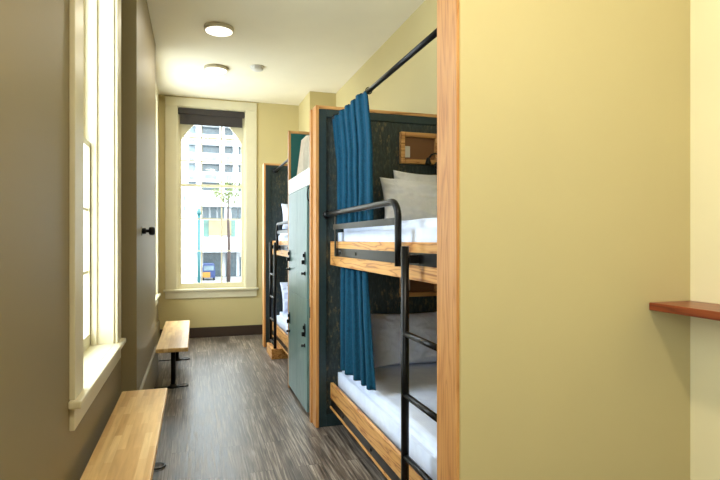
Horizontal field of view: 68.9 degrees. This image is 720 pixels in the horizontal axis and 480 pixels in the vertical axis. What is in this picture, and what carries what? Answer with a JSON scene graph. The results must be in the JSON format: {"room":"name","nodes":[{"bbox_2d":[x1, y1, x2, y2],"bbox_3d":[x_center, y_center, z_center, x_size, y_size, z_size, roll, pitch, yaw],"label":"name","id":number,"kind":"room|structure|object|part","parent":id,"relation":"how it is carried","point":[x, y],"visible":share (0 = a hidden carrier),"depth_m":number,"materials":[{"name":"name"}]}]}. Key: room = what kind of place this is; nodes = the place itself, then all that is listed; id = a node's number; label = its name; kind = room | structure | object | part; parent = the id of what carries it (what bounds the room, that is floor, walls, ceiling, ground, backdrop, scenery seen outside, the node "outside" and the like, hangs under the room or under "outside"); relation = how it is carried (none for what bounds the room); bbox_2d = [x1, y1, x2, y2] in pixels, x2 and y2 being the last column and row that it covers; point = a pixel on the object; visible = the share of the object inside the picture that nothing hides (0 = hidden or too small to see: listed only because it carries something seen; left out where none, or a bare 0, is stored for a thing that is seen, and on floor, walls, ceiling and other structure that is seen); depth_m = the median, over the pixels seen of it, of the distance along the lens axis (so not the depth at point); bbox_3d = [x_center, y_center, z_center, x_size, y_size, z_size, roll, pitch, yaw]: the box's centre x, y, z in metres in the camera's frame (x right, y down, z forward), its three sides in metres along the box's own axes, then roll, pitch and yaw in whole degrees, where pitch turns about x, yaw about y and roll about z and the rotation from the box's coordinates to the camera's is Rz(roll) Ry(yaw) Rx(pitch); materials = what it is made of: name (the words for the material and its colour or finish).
{"room":"dormitory","nodes":[
{"label":"dormitory","id":0,"kind":"room"},
{"bbox_2d":[0,0,157,479],"bbox_3d":[-1.282,-0.320,1.945,0.300,3.440,11.280,0,0,-17],"label":"wall","id":1,"kind":"structure","parent":0,"point":[37,442],"depth_m":1.70,"materials":[{"name":"beige paint"}]},
{"bbox_2d":[68,0,125,430],"bbox_3d":[-1.499,-0.604,2.784,0.310,2.772,1.460,0,0,-17],"label":"window","id":2,"kind":"structure","parent":1,"relation":"in","point":[96,343],"depth_m":3.27,"materials":[{"name":"beige paint"}]},
{"bbox_3d":[-1.577,-1.188,2.759,0.035,1.240,1.046,0,0,-17],"label":"sash","id":3,"kind":"part","parent":2,"relation":"part of","materials":[{"name":"beige paint"}]},
{"bbox_3d":[-1.539,0.026,2.771,0.035,1.258,1.046,0,0,-17],"label":"sash","id":4,"kind":"part","parent":2,"relation":"part of","materials":[{"name":"beige paint"}]},
{"bbox_2d":[121,0,155,392],"bbox_3d":[-1.899,-0.320,4.571,0.098,3.440,1.860,0,0,-17],"label":"wall pier","id":5,"kind":"object","parent":1,"relation":"in","point":[138,46],"visible":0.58,"depth_m":3.75,"materials":[{"name":"beige paint"}]},
{"bbox_2d":[141,226,154,235],"bbox_3d":[-1.635,-0.070,4.056,0.098,0.076,0.076,0,0,-17],"label":"peg","id":6,"kind":"object","parent":5,"relation":"attached to","point":[151,230],"visible":1,"depth_m":4.04,"materials":[{"name":"black metal"}]},
{"bbox_2d":[139,345,157,389],"bbox_3d":[-1.840,1.250,4.590,0.026,0.300,1.860,0,0,-17],"label":"baseboard","id":7,"kind":"object","parent":5,"relation":"attached to","point":[151,374],"visible":0.47,"depth_m":4.71,"materials":[{"name":"beige paint"}]},
{"bbox_2d":[156,84,159,304],"bbox_3d":[-2.580,-0.572,6.223,0.310,2.817,1.590,0,0,-17],"label":"window","id":8,"kind":"structure","parent":1,"relation":"in","point":[157,293],"depth_m":6.84,"materials":[{"name":"beige paint"}]},
{"bbox_2d":[156,320,159,344],"bbox_3d":[-1.129,1.260,1.993,0.022,0.280,11.280,0,0,-17],"label":"baseboard","id":9,"kind":"structure","parent":1,"relation":"attached to","point":[158,322],"depth_m":7.05,"materials":[{"name":"beige paint"}]},
{"bbox_2d":[158,95,298,328],"bbox_3d":[-1.893,-0.320,7.822,2.660,3.440,0.300,0,0,-17],"label":"wall","id":10,"kind":"structure","parent":0,"point":[274,121],"depth_m":7.66,"materials":[{"name":"paint"}]},
{"bbox_2d":[163,96,258,298],"bbox_3d":[-2.166,-0.594,7.674,1.320,2.852,0.280,0,0,-17],"label":"window","id":11,"kind":"structure","parent":10,"relation":"in","point":[175,132],"depth_m":7.63,"materials":[{"name":"beige paint"}]},
{"bbox_3d":[-2.186,-1.331,7.738,0.936,1.113,0.035,0,0,-17],"label":"sash","id":12,"kind":"part","parent":11,"relation":"part of","materials":[{"name":"glass"}]},
{"bbox_3d":[-2.174,-0.055,7.700,0.936,1.510,0.035,0,0,-17],"label":"sash","id":13,"kind":"part","parent":11,"relation":"part of","materials":[{"name":"beige paint"}]},
{"bbox_2d":[178,108,244,127],"bbox_3d":[-2.148,-1.770,7.616,0.928,0.230,0.044,0,0,-17],"label":"roller blind","id":14,"kind":"object","parent":11,"relation":"attached to","point":[190,116],"visible":1,"depth_m":7.60,"materials":[{"name":"grey fabric"}]},
{"bbox_2d":[160,325,261,337],"bbox_3d":[-1.869,1.327,7.664,1.966,0.145,0.016,0,0,-17],"label":"baseboard","id":15,"kind":"structure","parent":10,"relation":"attached to","point":[200,332],"depth_m":7.62,"materials":[{"name":"brown wood"}]},
{"bbox_2d":[152,334,385,479],"bbox_3d":[-0.139,1.450,2.409,2.760,0.100,11.680,0,0,-17],"label":"floor","id":16,"kind":"structure","parent":0,"point":[237,417],"depth_m":3.92,"materials":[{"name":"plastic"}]},
{"bbox_2d":[80,388,167,479],"bbox_3d":[-1.181,1.190,2.621,0.342,0.420,1.710,0,0,-17],"label":"bench","id":17,"kind":"object","parent":16,"relation":"on","point":[127,446],"visible":1,"depth_m":2.59,"materials":[{"name":"brown wood"}]},
{"bbox_2d":[154,320,189,388],"bbox_3d":[-1.984,1.190,5.556,0.342,0.420,1.710,0,0,-17],"label":"bench","id":18,"kind":"object","parent":16,"relation":"on","point":[174,338],"visible":0.99,"depth_m":5.12,"materials":[{"name":"brown wood"}]},
{"bbox_3d":[-1.957,0.999,5.564,0.280,0.038,1.710,0,0,-17],"label":"seat","id":19,"kind":"part","parent":18,"relation":"part of","materials":[{"name":"brown wood"}]},
{"bbox_3d":[-1.781,1.206,5.006,0.044,0.364,0.044,0,0,-17],"label":"leg","id":20,"kind":"part","parent":18,"relation":"part of","materials":[{"name":"black metal"}]},
{"bbox_2d":[262,163,287,346],"bbox_3d":[-0.795,0.198,7.078,1.011,2.405,0.149,0,0,-17],"label":"end panel","id":21,"kind":"object","parent":16,"relation":"on","point":[274,185],"visible":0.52,"depth_m":6.90,"materials":[{"name":"brown wood"}]},
{"bbox_3d":[-1.266,0.198,6.930,0.024,2.405,0.149,0,0,-17],"label":"edge trim","id":22,"kind":"part","parent":21,"relation":"part of","materials":[{"name":"brown wood"}]},
{"bbox_3d":[-0.784,-0.993,7.081,0.987,0.024,0.149,0,0,-17],"label":"trim","id":23,"kind":"part","parent":21,"relation":"part of","materials":[{"name":"brown wood"}]},
{"bbox_2d":[273,159,287,172],"bbox_3d":[-0.819,-0.912,5.983,0.068,0.068,1.920,0,0,-17],"label":"curtain rod","id":24,"kind":"object","parent":21,"relation":"attached to","point":[275,170],"visible":0.44,"depth_m":6.53,"materials":[{"name":"black metal"}]},
{"bbox_2d":[267,221,287,358],"bbox_3d":[-0.486,0.589,6.087,1.013,1.622,1.919,0,0,-17],"label":"bunk bed","id":25,"kind":"object","parent":16,"relation":"on","point":[277,348],"visible":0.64,"depth_m":6.18,"materials":[{"name":"brown wood"}]},
{"bbox_3d":[-0.801,-0.040,5.688,0.035,0.335,1.325,0,0,-17],"label":"guard rail","id":26,"kind":"part","parent":25,"relation":"part of","materials":[{"name":"black metal"}]},
{"bbox_2d":[277,312,287,334],"bbox_3d":[-0.417,1.040,6.108,0.843,0.227,1.895,0,0,-17],"label":"mattress","id":27,"kind":"object","parent":25,"relation":"on","point":[282,318],"visible":0.06,"depth_m":6.47,"materials":[{"name":"white fabric"}]},
{"bbox_2d":[280,282,287,312],"bbox_3d":[-0.718,0.726,6.849,0.644,0.420,0.178,0,0,-14],"label":"pillow","id":28,"kind":"object","parent":27,"relation":"on","point":[283,284],"visible":0.14,"depth_m":6.75,"materials":[{"name":"white fabric"}]},
{"bbox_2d":[279,233,287,240],"bbox_3d":[-0.417,0.014,6.108,0.843,0.245,1.895,0,0,-17],"label":"mattress","id":29,"kind":"object","parent":25,"relation":"on","point":[284,236],"visible":0.06,"depth_m":6.36,"materials":[{"name":"white fabric"}]},
{"bbox_2d":[281,204,287,228],"bbox_3d":[-0.702,-0.293,6.786,0.627,0.357,0.222,0,0,-16],"label":"pillow","id":30,"kind":"object","parent":29,"relation":"on","point":[284,206],"visible":0.04,"depth_m":6.69,"materials":[{"name":"white fabric"}]},
{"bbox_2d":[286,110,312,422],"bbox_3d":[-0.062,0.182,4.663,1.058,2.435,1.037,0,0,-17],"label":"tall cabinet","id":31,"kind":"object","parent":16,"relation":"on","point":[300,186],"visible":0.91,"depth_m":4.41,"materials":[{"name":"teal paint"}]},
{"bbox_3d":[-0.672,0.182,4.991,0.022,2.435,0.045,0,0,-17],"label":"edge trim","id":32,"kind":"part","parent":31,"relation":"part of","materials":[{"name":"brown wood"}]},
{"bbox_3d":[-0.602,0.021,4.766,0.020,0.894,0.422,0,0,-17],"label":"door","id":33,"kind":"part","parent":31,"relation":"part of","materials":[{"name":"metal"}]},
{"bbox_3d":[-0.602,0.918,4.766,0.020,0.893,0.422,0,0,-17],"label":"door","id":34,"kind":"part","parent":31,"relation":"part of","materials":[{"name":"metal"}]},
{"bbox_3d":[-0.514,-0.496,4.520,0.040,0.133,0.947,0,0,-17],"label":"rail","id":35,"kind":"part","parent":31,"relation":"part of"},
{"bbox_3d":[-0.184,0.195,5.147,1.001,2.410,0.040,0,0,-17],"label":"panel","id":36,"kind":"part","parent":31,"relation":"part of","materials":[{"name":"teal paint"}]},
{"bbox_3d":[-0.184,-1.023,5.144,1.001,0.024,0.045,0,0,-17],"label":"trim","id":37,"kind":"part","parent":31,"relation":"part of","materials":[{"name":"brown wood"}]},
{"bbox_2d":[297,135,308,174],"bbox_3d":[-0.355,-0.755,4.834,0.456,0.378,0.376,0,0,-17],"label":"cloth bundle","id":38,"kind":"object","parent":31,"relation":"on","point":[303,164],"visible":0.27,"depth_m":4.71,"materials":[{"name":"beige fabric"}]},
{"bbox_3d":[-0.474,0.021,4.359,0.020,0.894,0.422,0,0,-17],"label":"door","id":39,"kind":"part","parent":31,"relation":"part of","materials":[{"name":"teal metal"}]},
{"bbox_3d":[-0.474,0.918,4.359,0.020,0.893,0.422,0,0,-17],"label":"door","id":40,"kind":"part","parent":31,"relation":"part of","materials":[{"name":"teal metal"}]},
{"bbox_3d":[-0.374,0.200,4.044,0.022,2.400,0.045,0,0,-17],"label":"edge trim","id":41,"kind":"part","parent":31,"relation":"part of","materials":[{"name":"brown wood"}]},
{"bbox_2d":[313,105,436,427],"bbox_3d":[0.140,0.198,4.101,1.011,2.405,0.140,0,0,-17],"label":"end panel","id":42,"kind":"object","parent":16,"relation":"on","point":[402,141],"visible":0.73,"depth_m":3.98,"materials":[{"name":"brown wood"}]},
{"bbox_3d":[-0.334,0.198,3.965,0.024,2.405,0.114,0,0,-17],"label":"edge trim","id":43,"kind":"part","parent":42,"relation":"part of","materials":[{"name":"brown wood"}]},
{"bbox_3d":[0.148,-0.993,4.117,0.987,0.024,0.114,0,0,-17],"label":"trim","id":44,"kind":"part","parent":42,"relation":"part of","materials":[{"name":"brown wood"}]},
{"bbox_2d":[332,28,436,118],"bbox_3d":[0.133,-0.912,2.954,0.068,0.068,2.090,0,0,-17],"label":"curtain rod","id":45,"kind":"object","parent":42,"relation":"attached to","point":[432,35],"visible":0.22,"depth_m":2.64,"materials":[{"name":"black metal"}]},
{"bbox_2d":[332,87,372,223],"bbox_3d":[-0.061,-0.521,3.516,0.079,0.826,0.848,0,0,-17],"label":"curtain","id":46,"kind":"object","parent":45,"relation":"hanging from","point":[352,132],"visible":0.93,"depth_m":3.38,"materials":[{"name":"blue fabric"}]},
{"bbox_2d":[405,146,409,157],"bbox_3d":[0.372,-0.693,4.131,0.044,0.090,0.010,0,0,-17],"label":"outlet","id":47,"kind":"object","parent":42,"relation":"attached to","point":[407,148],"depth_m":4.13,"materials":[{"name":"white plastic"}]},
{"bbox_3d":[0.471,0.335,4.153,0.330,0.220,0.042,0,0,-17],"label":"cubby frame","id":48,"kind":"part","parent":42,"relation":"part of","materials":[{"name":"brown wood"}]},
{"bbox_3d":[0.471,-0.723,4.153,0.330,0.245,0.042,0,0,-17],"label":"cubby frame","id":49,"kind":"part","parent":42,"relation":"part of","materials":[{"name":"brown wood"}]},
{"bbox_2d":[425,153,436,168],"bbox_3d":[0.587,-0.614,4.069,0.094,0.107,0.260,0,0,29],"label":"reading lamp","id":50,"kind":"object","parent":42,"relation":"attached to","point":[428,162],"visible":0.54,"depth_m":3.99,"materials":[{"name":"black metal"}]},
{"bbox_2d":[323,199,436,479],"bbox_3d":[0.464,0.589,3.064,1.013,1.622,2.079,0,0,-17],"label":"bunk bed","id":51,"kind":"object","parent":16,"relation":"on","point":[417,261],"visible":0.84,"depth_m":2.71,"materials":[{"name":"brown wood"}]},
{"bbox_2d":[340,267,375,389],"bbox_3d":[-0.036,0.563,3.488,0.066,0.734,0.746,0,0,-17],"label":"curtain","id":52,"kind":"object","parent":51,"relation":"hanging from","point":[356,346],"visible":0.98,"depth_m":3.42,"materials":[{"name":"blue fabric"}]},
{"bbox_3d":[0.516,1.250,3.079,0.904,0.014,2.078,0,0,-17],"label":"board","id":53,"kind":"part","parent":51,"relation":"part of","materials":[{"name":"brown wood"}]},
{"bbox_3d":[-0.027,-0.040,3.227,0.035,0.335,1.450,0,0,-17],"label":"guard rail","id":54,"kind":"part","parent":51,"relation":"part of","materials":[{"name":"black metal"}]},
{"bbox_2d":[338,362,436,479],"bbox_3d":[0.533,1.041,3.085,0.843,0.225,2.057,0,0,-17],"label":"mattress","id":55,"kind":"object","parent":51,"relation":"on","point":[381,406],"visible":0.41,"depth_m":3.10,"materials":[{"name":"white fabric"}]},
{"bbox_2d":[371,312,436,367],"bbox_3d":[0.378,0.737,3.934,0.651,0.387,0.213,0,0,-22],"label":"pillow","id":56,"kind":"object","parent":55,"relation":"on","point":[386,328],"visible":0.65,"depth_m":3.85,"materials":[{"name":"white fabric"}]},
{"bbox_2d":[338,218,436,241],"bbox_3d":[0.533,0.014,3.085,0.843,0.245,2.057,0,0,-17],"label":"mattress","id":57,"kind":"object","parent":51,"relation":"on","point":[416,230],"visible":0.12,"depth_m":2.80,"materials":[{"name":"white fabric"}]},
{"bbox_2d":[380,177,436,220],"bbox_3d":[0.450,-0.276,3.802,0.630,0.350,0.184,0,0,-19],"label":"pillow","id":58,"kind":"object","parent":57,"relation":"on","point":[416,199],"visible":0.56,"depth_m":3.72,"materials":[{"name":"beige fabric"}]},
{"bbox_2d":[393,170,436,182],"bbox_3d":[0.459,-0.319,4.018,0.433,0.432,0.158,0,0,-13],"label":"pillow","id":59,"kind":"object","parent":57,"relation":"on","point":[397,174],"visible":0.17,"depth_m":4.01,"materials":[{"name":"beige fabric"}]},
{"bbox_2d":[147,0,424,105],"bbox_3d":[-0.139,-2.090,2.409,2.760,0.100,11.680,0,0,-17],"label":"ceiling","id":60,"kind":"structure","parent":0,"point":[302,46],"depth_m":5.42,"materials":[{"name":"paint"}]},
{"bbox_2d":[204,64,227,73],"bbox_3d":[-1.702,-2.015,6.216,0.280,0.049,0.280,0,0,-17],"label":"ceiling light","id":61,"kind":"object","parent":60,"relation":"attached to","point":[210,68],"visible":1,"depth_m":6.14,"materials":[{"name":"white plastic"}]},
{"bbox_2d":[205,67,226,73],"bbox_3d":[-1.702,-2.005,6.216,0.251,0.028,0.251,0,0,-17],"label":"diffuser","id":62,"kind":"object","parent":61,"relation":"attached to","point":[214,70],"depth_m":6.17,"materials":[{"name":"white plastic"}]},
{"bbox_2d":[204,22,233,36],"bbox_3d":[-1.355,-2.015,5.046,0.280,0.049,0.280,0,0,-17],"label":"ceiling light","id":63,"kind":"object","parent":60,"relation":"attached to","point":[219,29],"visible":1,"depth_m":4.98,"materials":[{"name":"white plastic"}]},
{"bbox_2d":[205,26,231,36],"bbox_3d":[-1.355,-2.005,5.046,0.251,0.028,0.251,0,0,-17],"label":"diffuser","id":64,"kind":"object","parent":63,"relation":"attached to","point":[219,31],"depth_m":5.01,"materials":[{"name":"white plastic"}]},
{"bbox_2d":[250,64,264,71],"bbox_3d":[-1.209,-2.016,6.182,0.170,0.048,0.170,0,0,-17],"label":"smoke detector","id":65,"kind":"object","parent":60,"relation":"attached to","point":[255,67],"visible":1,"depth_m":6.13,"materials":[{"name":"white plastic"}]},
{"bbox_2d":[299,91,335,131],"bbox_3d":[-0.634,-0.320,7.636,0.370,3.440,0.810,0,0,-17],"label":"wall","id":66,"kind":"structure","parent":0,"point":[312,98],"depth_m":7.29,"materials":[{"name":"paint"}]},
{"bbox_2d":[336,0,719,479],"bbox_3d":[1.130,-0.320,2.808,0.100,3.440,11.680,0,0,-17],"label":"wall","id":67,"kind":"structure","parent":0,"point":[704,14],"depth_m":2.04,"materials":[{"name":"beige paint"}]},
{"bbox_2d":[649,301,719,320],"bbox_3d":[1.363,0.277,1.549,0.209,0.075,1.038,0,0,-17],"label":"wall shelf","id":68,"kind":"object","parent":67,"relation":"attached to","point":[711,311],"visible":1,"depth_m":1.89,"materials":[{"name":"brown wood"}]},
{"bbox_2d":[459,0,689,479],"bbox_3d":[0.799,-0.320,1.991,1.021,3.440,0.140,0,0,-17],"label":"wall","id":69,"kind":"structure","parent":0,"point":[574,115],"depth_m":1.91,"materials":[{"name":"paint"}]},
{"bbox_2d":[437,0,458,479],"bbox_3d":[0.307,-0.320,1.837,0.011,3.440,0.152,0,0,-17],"label":"trim","id":70,"kind":"structure","parent":69,"relation":"attached to","point":[447,10],"depth_m":1.83,"materials":[{"name":"brown wood"}]},
{"label":"outside","id":71,"kind":"structure","parent":0,"visible":0},
{"bbox_2d":[195,276,240,282],"bbox_3d":[-15.706,6.500,116.659,280.000,0.200,208.000,0,0,-17],"label":"ground","id":72,"kind":"structure","parent":71,"point":[232,278],"depth_m":85.06,"materials":[{"name":"concrete"}]},
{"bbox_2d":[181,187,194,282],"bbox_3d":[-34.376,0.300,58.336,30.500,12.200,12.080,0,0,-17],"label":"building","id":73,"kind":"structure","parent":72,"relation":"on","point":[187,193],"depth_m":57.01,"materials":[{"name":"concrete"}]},
{"bbox_2d":[197,209,200,282],"bbox_3d":[-16.131,1.650,52.583,0.600,9.500,0.600,0,0,-17],"label":"pole","id":74,"kind":"object","parent":72,"relation":"on","point":[198,210],"visible":0.53,"depth_m":52.44,"materials":[{"name":"teal metal"}]},
{"bbox_2d":[202,263,214,279],"bbox_3d":[-24.477,5.100,84.839,1.920,2.600,4.650,0,0,-17],"label":"van","id":75,"kind":"object","parent":72,"relation":"on","point":[208,269],"visible":1,"depth_m":82.71,"materials":[{"name":"blue metal"}]},
{"bbox_3d":[-24.145,5.475,82.533,1.170,0.850,0.050,0,0,-17],"label":"panel","id":76,"kind":"part","parent":75,"relation":"part of","materials":[{"name":"metal"}]},
{"bbox_2d":[181,125,240,276],"bbox_3d":[-40.337,-17.600,94.975,100.000,48.000,20.600,0,0,-17],"label":"building","id":77,"kind":"structure","parent":72,"relation":"on","point":[190,147],"depth_m":91.39,"materials":[{"name":"concrete"}]},
{"bbox_2d":[210,179,240,281],"bbox_3d":[-18.949,-1.215,75.812,5.204,15.243,5.226,0,0,-17],"label":"street tree","id":78,"kind":"object","parent":72,"relation":"on","point":[225,195],"visible":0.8,"depth_m":75.63,"materials":[{"name":"green plant"}]}
]}

